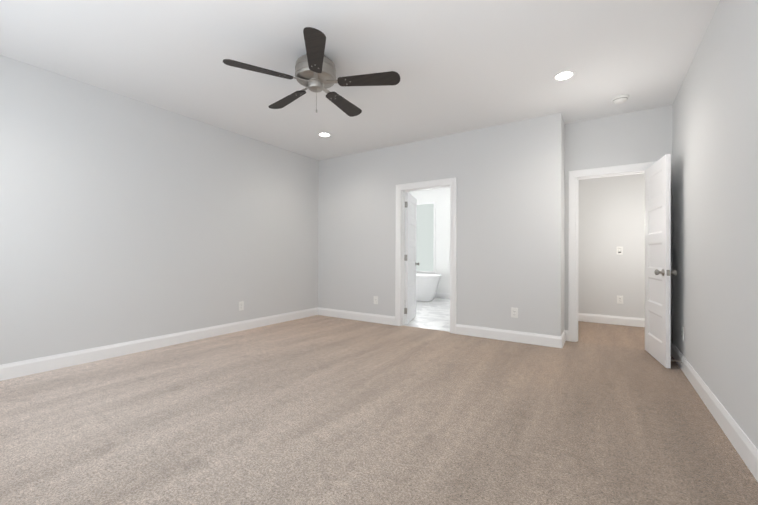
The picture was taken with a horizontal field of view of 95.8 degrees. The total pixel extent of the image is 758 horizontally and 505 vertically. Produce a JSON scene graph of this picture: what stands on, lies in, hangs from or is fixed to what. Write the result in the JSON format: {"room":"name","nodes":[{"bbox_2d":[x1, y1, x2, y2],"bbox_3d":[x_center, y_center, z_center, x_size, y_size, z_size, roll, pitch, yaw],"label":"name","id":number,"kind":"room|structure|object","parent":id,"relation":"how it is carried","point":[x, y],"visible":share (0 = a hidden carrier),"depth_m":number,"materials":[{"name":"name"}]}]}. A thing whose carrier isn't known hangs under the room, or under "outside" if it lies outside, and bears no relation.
{"room":"empty bedroom","nodes":[
{"label":"empty bedroom","id":0,"kind":"room"},
{"bbox_2d":[0,55,318,364],"bbox_3d":[-2.496,-0.284,4.037,0.120,2.740,4.977,0,0,33],"label":"wall","id":1,"kind":"structure","parent":0,"point":[124,219],"depth_m":3.68,"materials":[{"name":"white paint"}]},
{"bbox_2d":[0,307,319,380],"bbox_3d":[-2.404,1.021,4.056,0.016,0.132,4.827,0,0,33],"label":"baseboard","id":2,"kind":"structure","parent":1,"relation":"attached to","point":[48,363],"depth_m":3.66,"materials":[{"name":"white wood"}]},
{"bbox_2d":[239,301,243,310],"bbox_3d":[-1.926,0.748,4.790,0.008,0.124,0.079,0,0,33],"label":"electrical outlet","id":3,"kind":"object","parent":1,"relation":"attached to","point":[241,305],"visible":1,"depth_m":4.79,"materials":[{"name":"white plastic"}]},
{"bbox_2d":[0,0,719,159],"bbox_3d":[0.591,-1.688,4.165,7.040,0.100,8.560,0,0,33],"label":"ceiling","id":4,"kind":"structure","parent":0,"point":[458,66],"depth_m":2.88,"materials":[{"name":"white paint"}]},
{"bbox_2d":[223,27,399,116],"bbox_3d":[-0.536,-1.406,2.936,1.361,0.488,1.349,0,0,33],"label":"ceiling fan","id":5,"kind":"object","parent":4,"relation":"hanging from","point":[315,70],"visible":1,"depth_m":2.80,"materials":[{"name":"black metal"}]},
{"bbox_2d":[317,132,331,136],"bbox_3d":[-0.757,-1.636,4.763,0.196,0.010,0.196,0,0,33],"label":"recessed light","id":6,"kind":"object","parent":4,"relation":"in","point":[323,134],"visible":1,"depth_m":4.75,"materials":[{"name":"white plastic"}]},
{"bbox_2d":[552,70,575,80],"bbox_3d":[1.711,-1.633,3.165,0.196,0.010,0.196,0,0,33],"label":"recessed light","id":7,"kind":"object","parent":4,"relation":"in","point":[563,75],"visible":1,"depth_m":3.16,"materials":[{"name":"white plastic"}]},
{"bbox_2d":[611,94,628,103],"bbox_3d":[2.541,-1.603,3.607,0.154,0.058,0.154,0,0,33],"label":"smoke detector","id":8,"kind":"object","parent":4,"relation":"attached to","point":[620,99],"visible":1,"depth_m":3.57,"materials":[{"name":"white plastic"}]},
{"bbox_2d":[0,315,757,504],"bbox_3d":[-0.295,1.120,2.843,5.112,0.060,5.419,0,0,33],"label":"floor carpet","id":9,"kind":"object","parent":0,"point":[319,410],"visible":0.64,"depth_m":2.14,"materials":[{"name":"beige carpet"}]},
{"bbox_2d":[404,298,449,331],"bbox_3d":[0.857,1.149,6.979,4.400,0.058,3.523,0,0,33],"label":"floor","id":10,"kind":"structure","parent":0,"point":[434,314],"depth_m":6.06,"materials":[{"name":"tile"}]},
{"bbox_2d":[416,273,440,300],"bbox_3d":[0.684,0.823,8.318,1.700,0.604,0.800,0,0,33],"label":"bathtub","id":11,"kind":"object","parent":10,"relation":"on","point":[426,286],"visible":0.38,"depth_m":7.79,"materials":[{"name":"white ceramic"}]},
{"bbox_2d":[405,187,449,292],"bbox_3d":[1.848,-0.239,8.376,4.520,2.740,0.120,0,0,33],"label":"wall","id":12,"kind":"structure","parent":0,"point":[440,197],"depth_m":8.49,"materials":[{"name":"white paint"}]},
{"bbox_2d":[405,202,435,272],"bbox_3d":[0.922,-0.381,8.887,1.200,1.790,0.045,0,0,33],"label":"bathroom window","id":13,"kind":"structure","parent":12,"relation":"in","point":[426,236],"depth_m":8.72,"materials":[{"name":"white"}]},
{"bbox_2d":[434,292,449,298],"bbox_3d":[1.805,1.064,8.311,4.280,0.132,0.016,0,0,33],"label":"baseboard","id":14,"kind":"structure","parent":12,"relation":"attached to","point":[438,295],"depth_m":8.46,"materials":[{"name":"white wood"}]},
{"bbox_2d":[318,113,561,335],"bbox_3d":[0.105,-0.264,5.378,4.898,2.740,0.120,0,0,33],"label":"wall","id":15,"kind":"structure","parent":0,"point":[509,214],"depth_m":4.54,"materials":[{"name":"white paint"}]},
{"bbox_2d":[316,308,394,324],"bbox_3d":[-0.404,1.039,5.620,1.563,0.132,0.016,0,0,33],"label":"baseboard","id":16,"kind":"structure","parent":15,"relation":"attached to","point":[375,318],"depth_m":5.57,"materials":[{"name":"white wood"}]},
{"bbox_2d":[374,296,377,303],"bbox_3d":[-0.052,0.752,5.396,0.079,0.124,0.008,0,0,33],"label":"electrical outlet","id":17,"kind":"object","parent":15,"relation":"attached to","point":[375,299],"visible":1,"depth_m":5.39,"materials":[{"name":"white plastic"}]},
{"bbox_2d":[405,192,419,323],"bbox_3d":[0.505,0.082,5.623,0.304,2.030,0.749,0,0,33],"label":"bathroom door","id":18,"kind":"structure","parent":15,"relation":"in","point":[410,255],"depth_m":5.50,"materials":[{"name":"white painted wood"},{"name":"brushed nickel"}]},
{"bbox_2d":[395,177,456,333],"bbox_3d":[0.691,0.041,4.990,0.959,2.132,0.155,0,0,33],"label":"door frame","id":19,"kind":"structure","parent":15,"relation":"attached to","point":[402,189],"depth_m":5.10,"materials":[{"name":"white wood"}]},
{"bbox_2d":[456,324,563,347],"bbox_3d":[1.585,1.041,4.312,1.282,0.132,0.016,0,0,33],"label":"baseboard","id":20,"kind":"structure","parent":15,"relation":"attached to","point":[499,334],"depth_m":4.26,"materials":[{"name":"white wood"}]},
{"bbox_2d":[511,307,517,317],"bbox_3d":[1.683,0.749,4.255,0.079,0.124,0.008,0,0,33],"label":"electrical outlet","id":21,"kind":"object","parent":15,"relation":"attached to","point":[514,312],"visible":1,"depth_m":4.25,"materials":[{"name":"white plastic"}]},
{"bbox_2d":[562,116,564,332],"bbox_3d":[2.217,-0.260,4.242,0.120,2.740,0.302,0,0,33],"label":"wall","id":22,"kind":"structure","parent":0,"point":[563,196],"depth_m":4.22,"materials":[{"name":"white paint"}]},
{"bbox_2d":[561,330,567,342],"bbox_3d":[2.238,1.044,4.147,0.022,0.132,0.419,0,0,33],"label":"baseboard","id":23,"kind":"structure","parent":22,"relation":"attached to","point":[565,333],"depth_m":4.28,"materials":[{"name":"white wood"}]},
{"bbox_2d":[577,321,644,349],"bbox_3d":[3.506,1.150,4.599,2.640,0.057,1.691,0,0,33],"label":"floor","id":24,"kind":"structure","parent":0,"point":[632,337],"depth_m":4.62,"materials":[{"name":"beige carpet"}]},
{"bbox_2d":[578,173,644,317],"bbox_3d":[3.944,-0.246,5.264,2.640,2.740,0.120,0,0,33],"label":"wall","id":25,"kind":"structure","parent":0,"point":[611,214],"depth_m":5.38,"materials":[{"name":"white paint"}]},
{"bbox_2d":[578,313,644,326],"bbox_3d":[3.900,1.057,5.200,2.400,0.132,0.016,0,0,33],"label":"baseboard","id":26,"kind":"structure","parent":25,"relation":"attached to","point":[618,320],"depth_m":5.35,"materials":[{"name":"white wood"}]},
{"bbox_2d":[617,296,622,303],"bbox_3d":[3.740,0.733,5.312,0.079,0.124,0.008,0,0,33],"label":"outlet","id":27,"kind":"object","parent":25,"relation":"attached to","point":[619,299],"visible":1,"depth_m":5.31,"materials":[{"name":"white plastic"}]},
{"bbox_2d":[617,247,622,254],"bbox_3d":[3.739,-0.029,5.318,0.079,0.124,0.010,0,0,33],"label":"light switch","id":28,"kind":"object","parent":25,"relation":"attached to","point":[619,250],"visible":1,"depth_m":5.32,"materials":[{"name":"white plastic"}]},
{"bbox_2d":[564,105,671,341],"bbox_3d":[3.070,-0.258,3.934,2.640,2.740,0.120,0,0,33],"label":"wall","id":29,"kind":"structure","parent":0,"point":[640,136],"depth_m":4.05,"materials":[{"name":"white paint"}]},
{"bbox_2d":[568,161,656,341],"bbox_3d":[2.791,0.046,4.115,0.889,2.132,0.155,0,0,33],"label":"door frame","id":30,"kind":"structure","parent":29,"relation":"attached to","point":[575,176],"depth_m":4.26,"materials":[{"name":"white wood"}]},
{"bbox_2d":[645,154,676,367],"bbox_3d":[2.914,0.083,3.550,0.197,2.030,0.702,0,0,33],"label":"entry door","id":31,"kind":"structure","parent":29,"relation":"in","point":[658,272],"depth_m":3.45,"materials":[{"name":"white painted wood"},{"name":"brushed nickel"}]},
{"bbox_2d":[672,0,757,448],"bbox_3d":[1.792,-0.277,1.472,0.120,2.740,5.399,0,0,33],"label":"wall","id":32,"kind":"structure","parent":0,"point":[715,206],"depth_m":2.20,"materials":[{"name":"white paint"}]},
{"bbox_2d":[681,327,683,340],"bbox_3d":[2.889,0.773,3.259,0.008,0.124,0.079,0,0,33],"label":"electrical outlet","id":33,"kind":"object","parent":32,"relation":"attached to","point":[682,333],"visible":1,"depth_m":3.25,"materials":[{"name":"white plastic"}]},
{"bbox_2d":[671,342,757,481],"bbox_3d":[1.755,1.027,1.558,0.034,0.132,5.279,0,0,33],"label":"baseboard","id":34,"kind":"structure","parent":32,"relation":"attached to","point":[742,443],"depth_m":2.11,"materials":[{"name":"white wood"}]}
]}

